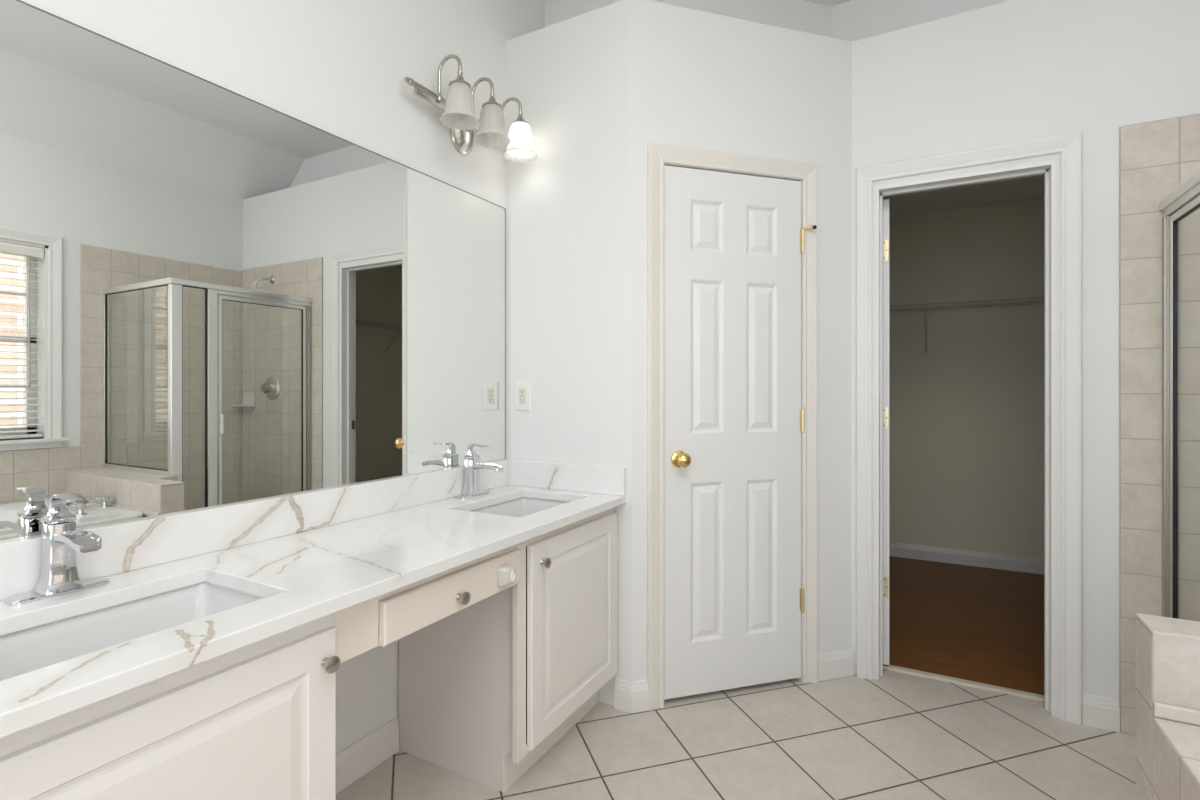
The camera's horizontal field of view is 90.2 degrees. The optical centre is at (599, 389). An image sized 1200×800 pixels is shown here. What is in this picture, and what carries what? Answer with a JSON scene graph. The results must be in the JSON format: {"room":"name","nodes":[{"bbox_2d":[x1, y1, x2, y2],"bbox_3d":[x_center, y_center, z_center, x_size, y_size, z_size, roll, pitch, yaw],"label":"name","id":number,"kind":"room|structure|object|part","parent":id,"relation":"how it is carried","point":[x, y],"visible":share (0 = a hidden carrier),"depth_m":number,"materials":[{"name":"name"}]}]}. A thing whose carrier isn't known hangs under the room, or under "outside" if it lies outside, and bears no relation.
{"room":"bathroom","nodes":[
{"label":"bathroom","id":0,"kind":"room"},
{"bbox_2d":[5,0,544,753],"bbox_3d":[-0.567,-0.355,2.307,0.120,3.100,6.500,0,0,29],"label":"wall","id":1,"kind":"structure","parent":0,"point":[339,68],"depth_m":1.85,"materials":[{"name":"paint"}]},
{"bbox_2d":[0,0,505,541],"bbox_3d":[-0.960,-0.232,1.458,0.005,1.044,2.354,0,0,29],"label":"wall mirror","id":2,"kind":"object","parent":1,"relation":"attached to","point":[212,295],"visible":1,"depth_m":1.46,"materials":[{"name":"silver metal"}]},
{"bbox_2d":[0,459,507,599],"bbox_3d":[-0.954,0.342,1.450,0.024,0.105,2.344,0,0,29],"label":"backsplash","id":3,"kind":"structure","parent":1,"relation":"attached to","point":[141,543],"depth_m":1.48,"materials":[{"name":"white stone"}]},
{"bbox_2d":[336,717,398,793],"bbox_3d":[-0.826,1.141,1.696,0.013,0.108,0.649,0,0,29],"label":"baseboard","id":4,"kind":"structure","parent":1,"relation":"attached to","point":[353,762],"depth_m":1.86,"materials":[{"name":"paint"}]},
{"bbox_2d":[404,54,537,162],"bbox_3d":[-0.443,-1.021,2.181,0.216,0.265,0.593,0,0,29],"label":"vanity light","id":5,"kind":"object","parent":1,"relation":"attached to","point":[458,107],"visible":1,"depth_m":2.15,"materials":[{"name":"white glass"}]},
{"bbox_3d":[-0.519,-1.077,2.059,0.115,0.152,0.024,0,0,29],"label":"arm","id":6,"kind":"part","parent":5,"relation":"part of","materials":[{"name":"silver metal"}]},
{"bbox_3d":[-0.477,-0.975,2.036,0.135,0.126,0.135,0,0,29],"label":"lamp shade","id":7,"kind":"part","parent":5,"relation":"part of","materials":[{"name":"white glass"}]},
{"bbox_3d":[-0.513,-0.975,2.252,0.026,0.174,0.128,0,0,29],"label":"plate","id":8,"kind":"part","parent":5,"relation":"part of","materials":[{"name":"silver metal"}]},
{"bbox_3d":[-0.437,-1.077,2.210,0.115,0.152,0.024,0,0,29],"label":"arm","id":9,"kind":"part","parent":5,"relation":"part of","materials":[{"name":"silver metal"}]},
{"bbox_3d":[-0.394,-0.975,2.187,0.135,0.126,0.135,0,0,29],"label":"lamp shade","id":10,"kind":"part","parent":5,"relation":"part of","materials":[{"name":"white glass"}]},
{"bbox_3d":[-0.354,-1.077,2.361,0.115,0.152,0.024,0,0,29],"label":"arm","id":11,"kind":"part","parent":5,"relation":"part of","materials":[{"name":"silver metal"}]},
{"bbox_3d":[-0.311,-0.975,2.338,0.135,0.126,0.135,0,0,29],"label":"lamp shade","id":12,"kind":"part","parent":5,"relation":"part of","materials":[{"name":"white glass"}]},
{"bbox_2d":[497,563,515,587],"bbox_3d":[-0.250,0.505,1.620,0.033,0.058,0.050,0,0,29],"label":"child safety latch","id":13,"kind":"object","parent":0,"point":[506,573],"visible":1,"depth_m":1.60,"materials":[{"name":"white plastic"}]},
{"bbox_2d":[506,0,631,705],"bbox_3d":[-0.111,-0.133,2.410,0.581,2.655,0.110,0,0,29],"label":"wall","id":14,"kind":"structure","parent":0,"point":[569,208],"depth_m":2.34,"materials":[{"name":"paint"}]},
{"bbox_2d":[516,381,530,410],"bbox_3d":[-0.318,0.026,2.455,0.074,0.121,0.009,0,0,29],"label":"wall outlet","id":15,"kind":"object","parent":14,"relation":"attached to","point":[523,388],"visible":1,"depth_m":2.45,"materials":[{"name":"white plastic"}]},
{"bbox_2d":[519,388,525,404],"bbox_3d":[-0.319,0.026,2.453,0.034,0.069,0.003,0,0,29],"label":"receptacle","id":16,"kind":"object","parent":15,"relation":"attached to","point":[522,391],"depth_m":2.45,"materials":[{"name":"beige plastic"}]},
{"bbox_2d":[504,459,625,495],"bbox_3d":[-0.152,0.342,2.358,0.558,0.105,0.020,0,0,29],"label":"backsplash","id":17,"kind":"structure","parent":14,"relation":"attached to","point":[610,480],"depth_m":2.33,"materials":[{"name":"white stone"}]},
{"bbox_2d":[614,678,647,712],"bbox_3d":[0.119,1.141,2.240,0.121,0.108,0.058,0,0,29],"label":"baseboard","id":18,"kind":"structure","parent":14,"relation":"attached to","point":[622,689],"depth_m":2.22,"materials":[{"name":"paint"}]},
{"bbox_2d":[336,556,1134,799],"bbox_3d":[0.861,1.218,1.467,3.420,0.054,6.600,0,0,29],"label":"floor","id":19,"kind":"structure","parent":0,"point":[897,735],"depth_m":2.05,"materials":[{"name":"tile"}]},
{"bbox_2d":[0,583,339,799],"bbox_3d":[-0.991,0.810,0.820,0.554,0.770,1.086,0,0,29],"label":"vanity cabinet","id":20,"kind":"object","parent":19,"relation":"on","point":[255,721],"visible":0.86,"depth_m":0.96,"materials":[{"name":"laminate"}]},
{"bbox_3d":[-0.797,0.752,0.714,0.019,0.653,1.086,0,0,29],"label":"frame","id":21,"kind":"part","parent":20,"relation":"part of","materials":[{"name":"paint"}]},
{"bbox_3d":[-0.775,0.811,1.284,0.488,0.769,0.016,0,0,29],"label":"panel","id":22,"kind":"part","parent":20,"relation":"part of","materials":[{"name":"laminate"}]},
{"bbox_2d":[0,485,625,737],"bbox_3d":[-0.715,0.410,1.330,0.558,0.030,2.364,0,0,29],"label":"countertop","id":23,"kind":"structure","parent":20,"relation":"on","point":[304,577],"depth_m":1.26,"materials":[{"name":"white stone"}]},
{"bbox_2d":[3,493,109,605],"bbox_3d":[-1.011,0.298,1.142,0.165,0.193,0.154,0,0,29],"label":"waterfall faucet","id":24,"kind":"object","parent":23,"relation":"on","point":[60,539],"visible":1,"depth_m":1.15,"materials":[{"name":"silver metal"}]},
{"bbox_3d":[-1.054,0.391,1.165,0.052,0.007,0.154,0,0,29],"label":"plate","id":25,"kind":"part","parent":24,"relation":"part of","materials":[{"name":"silver metal"}]},
{"bbox_3d":[-1.056,0.242,1.167,0.043,0.030,0.043,0,0,29],"label":"handle","id":26,"kind":"part","parent":24,"relation":"part of","materials":[{"name":"silver metal"}]},
{"bbox_3d":[-1.026,0.219,1.150,0.096,0.033,0.026,0,0,29],"label":"lever","id":27,"kind":"part","parent":24,"relation":"part of","materials":[{"name":"silver metal"}]},
{"bbox_3d":[-0.990,0.286,1.130,0.116,0.027,0.043,0,0,29],"label":"spout","id":28,"kind":"part","parent":24,"relation":"part of","materials":[{"name":"silver metal"}]},
{"bbox_2d":[0,582,259,680],"bbox_3d":[-0.851,0.506,1.052,0.346,0.162,0.500,0,0,29],"label":"undermount sink","id":29,"kind":"object","parent":23,"relation":"in","point":[38,647],"visible":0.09,"depth_m":1.17,"materials":[{"name":"white ceramic"}]},
{"bbox_2d":[334,544,520,663],"bbox_3d":[-0.540,0.488,1.538,0.454,0.125,0.605,0,0,29],"label":"drawer unit","id":30,"kind":"object","parent":23,"relation":"attached to","point":[392,616],"visible":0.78,"depth_m":1.36,"materials":[{"name":"beige paint"}]},
{"bbox_3d":[-0.349,0.502,1.493,0.018,0.095,0.489,0,0,29],"label":"drawer","id":31,"kind":"part","parent":30,"relation":"part of","materials":[{"name":"beige paint"}]},
{"bbox_3d":[-0.336,0.511,1.468,0.029,0.032,0.032,0,0,29],"label":"knob","id":32,"kind":"part","parent":30,"relation":"part of","materials":[{"name":"silver metal"}]},
{"bbox_2d":[454,444,502,498],"bbox_3d":[-0.432,0.298,2.204,0.165,0.193,0.154,0,0,29],"label":"waterfall faucet","id":33,"kind":"object","parent":23,"relation":"on","point":[472,465],"visible":1,"depth_m":2.21,"materials":[{"name":"silver metal"}]},
{"bbox_3d":[-0.477,0.242,2.229,0.043,0.030,0.043,0,0,29],"label":"handle","id":34,"kind":"part","parent":33,"relation":"part of","materials":[{"name":"silver metal"}]},
{"bbox_3d":[-0.475,0.391,2.228,0.052,0.007,0.154,0,0,29],"label":"plate","id":35,"kind":"part","parent":33,"relation":"part of","materials":[{"name":"silver metal"}]},
{"bbox_3d":[-0.447,0.219,2.212,0.096,0.033,0.026,0,0,29],"label":"lever","id":36,"kind":"part","parent":33,"relation":"part of","materials":[{"name":"silver metal"}]},
{"bbox_3d":[-0.410,0.286,2.192,0.116,0.027,0.043,0,0,29],"label":"spout","id":37,"kind":"part","parent":33,"relation":"part of","materials":[{"name":"silver metal"}]},
{"bbox_2d":[471,497,568,572],"bbox_3d":[-0.275,0.506,2.103,0.346,0.162,0.475,0,0,29],"label":"undermount sink","id":38,"kind":"object","parent":23,"relation":"in","point":[524,506],"visible":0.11,"depth_m":2.31,"materials":[{"name":"white ceramic"}]},
{"bbox_3d":[-0.516,0.523,1.140,0.029,0.032,0.032,0,0,29],"label":"knob","id":39,"kind":"part","parent":20,"relation":"part of","materials":[{"name":"silver metal"}]},
{"bbox_2d":[399,507,616,791],"bbox_3d":[-0.292,0.810,2.094,0.554,0.770,0.608,0,0,29],"label":"vanity cabinet","id":40,"kind":"object","parent":19,"relation":"on","point":[487,688],"visible":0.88,"depth_m":1.86,"materials":[{"name":"laminate"}]},
{"bbox_3d":[-0.451,0.811,1.874,0.488,0.769,0.016,0,0,29],"label":"panel","id":41,"kind":"part","parent":40,"relation":"part of","materials":[{"name":"laminate"}]},
{"bbox_3d":[-0.162,0.517,1.785,0.029,0.032,0.032,0,0,29],"label":"knob","id":42,"kind":"part","parent":40,"relation":"part of","materials":[{"name":"silver metal"}]},
{"bbox_3d":[-0.099,0.752,1.988,0.019,0.653,0.608,0,0,29],"label":"frame","id":43,"kind":"part","parent":40,"relation":"part of","materials":[{"name":"beige paint"}]},
{"bbox_3d":[-0.074,0.757,1.993,0.018,0.601,0.550,0,0,29],"label":"door","id":44,"kind":"part","parent":40,"relation":"part of","materials":[{"name":"paint"}]},
{"bbox_3d":[1.717,1.146,1.650,0.095,0.098,0.852,0,0,29],"label":"trim","id":45,"kind":"structure","parent":19,"relation":"on","visible":0},
{"bbox_2d":[1160,170,1199,618],"bbox_3d":[2.049,0.228,1.445,0.839,1.738,0.892,0,0,29],"label":"shower enclosure","id":46,"kind":"object","parent":45,"relation":"on","point":[1183,201],"visible":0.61,"depth_m":1.98,"materials":[{"name":"silver metal"}]},
{"bbox_3d":[1.709,-0.612,1.631,0.044,0.058,0.892,0,0,29],"label":"header rail","id":47,"kind":"part","parent":46,"relation":"part of","materials":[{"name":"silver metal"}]},
{"bbox_2d":[632,0,851,681],"bbox_3d":[0.572,-0.133,2.418,0.983,2.655,0.110,0,0,-17],"label":"wall","id":48,"kind":"structure","parent":0,"point":[701,80],"depth_m":2.39,"materials":[{"name":"paint"}]},
{"bbox_2d":[647,142,817,710],"bbox_3d":[0.526,0.137,2.369,0.744,2.117,0.177,0,0,-17],"label":"door","id":49,"kind":"structure","parent":48,"relation":"in","point":[732,238],"depth_m":2.35,"materials":[{"name":"beige paint"}]},
{"bbox_3d":[0.310,0.264,2.246,0.066,0.066,0.068,0,0,-17],"label":"knob","id":50,"kind":"part","parent":49,"relation":"part of","materials":[{"name":"gold metal"}]},
{"bbox_2d":[818,649,853,681],"bbox_3d":[0.974,1.141,2.476,0.174,0.108,0.013,0,0,-17],"label":"baseboard","id":51,"kind":"structure","parent":48,"relation":"attached to","point":[835,664],"depth_m":2.47,"materials":[{"name":"paint"}]},
{"bbox_2d":[545,0,1010,41],"bbox_3d":[1.334,-1.683,2.554,3.180,0.445,0.608,0,0,14],"label":"wall","id":52,"kind":"structure","parent":0,"point":[854,20],"depth_m":2.71,"materials":[{"name":"paint"}]},
{"bbox_2d":[804,0,851,5],"bbox_3d":[0.376,-1.855,0.702,3.077,0.100,4.593,0,0,29],"label":"ceiling","id":53,"kind":"structure","parent":0,"point":[823,2],"depth_m":2.78,"materials":[{"name":"paint"}]},
{"bbox_2d":[883,175,1043,217],"bbox_3d":[2.196,-1.270,3.174,1.800,0.070,2.042,0,0,29],"label":"ceiling","id":54,"kind":"structure","parent":0,"point":[1032,187],"depth_m":3.82,"materials":[{"name":"paint"}]},
{"bbox_2d":[889,198,1043,558],"bbox_3d":[2.663,-0.020,4.025,1.800,2.430,0.100,0,0,29],"label":"wall","id":55,"kind":"structure","parent":0,"point":[966,413],"depth_m":4.05,"materials":[{"name":"paint"}]},
{"bbox_2d":[889,542,1043,574],"bbox_3d":[2.636,1.145,3.976,1.640,0.100,0.013,0,0,29],"label":"baseboard","id":56,"kind":"structure","parent":55,"relation":"attached to","point":[962,557],"depth_m":4.05,"materials":[{"name":"paint"}]},
{"bbox_2d":[889,297,1043,352],"bbox_3d":[2.423,-0.409,3.921,1.312,0.305,0.316,0,0,29],"label":"wire shelf","id":57,"kind":"object","parent":55,"relation":"attached to","point":[926,308],"visible":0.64,"depth_m":3.89,"materials":[{"name":"metal"}]},
{"bbox_2d":[852,0,1199,717],"bbox_3d":[1.865,-0.133,2.129,1.839,2.655,0.110,0,0,29],"label":"wall","id":58,"kind":"structure","parent":0,"point":[1012,71],"depth_m":2.15,"materials":[{"name":"paint"}]},
{"bbox_2d":[856,131,1081,724],"bbox_3d":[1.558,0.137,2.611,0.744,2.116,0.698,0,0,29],"label":"door frame","id":59,"kind":"structure","parent":58,"relation":"in","point":[1069,146],"depth_m":2.25,"materials":[{"name":"paint"}]},
{"bbox_2d":[1082,693,1119,732],"bbox_3d":[1.768,1.141,2.111,0.103,0.108,0.013,0,0,29],"label":"baseboard","id":60,"kind":"structure","parent":58,"relation":"attached to","point":[1097,711],"depth_m":2.11,"materials":[{"name":"paint"}]},
{"bbox_2d":[1119,114,1199,734],"bbox_3d":[2.228,0.139,1.861,0.942,2.113,0.009,0,0,29],"label":"tiled wall","id":61,"kind":"structure","parent":58,"relation":"attached to","point":[1156,158],"depth_m":2.05,"materials":[{"name":"beige tile"}]},
{"bbox_2d":[1135,613,1199,799],"bbox_3d":[1.681,0.845,1.054,1.126,0.700,0.224,0,0,29],"label":"wall","id":62,"kind":"structure","parent":0,"point":[1167,650],"depth_m":1.23,"materials":[{"name":"tile"}]},
{"bbox_2d":[1153,702,1199,725],"bbox_3d":[1.625,0.653,0.952,1.125,0.029,0.010,0,0,29],"label":"trim","id":63,"kind":"structure","parent":62,"relation":"attached to","point":[1191,716],"depth_m":1.20,"materials":[{"name":"tile"}]},
{"bbox_2d":[1153,717,1199,799],"bbox_3d":[0.716,0.932,0.360,0.101,0.526,1.920,0,0,29],"label":"wall","id":64,"kind":"structure","parent":0,"point":[1176,745],"depth_m":1.14,"materials":[{"name":"tile"}]}
]}

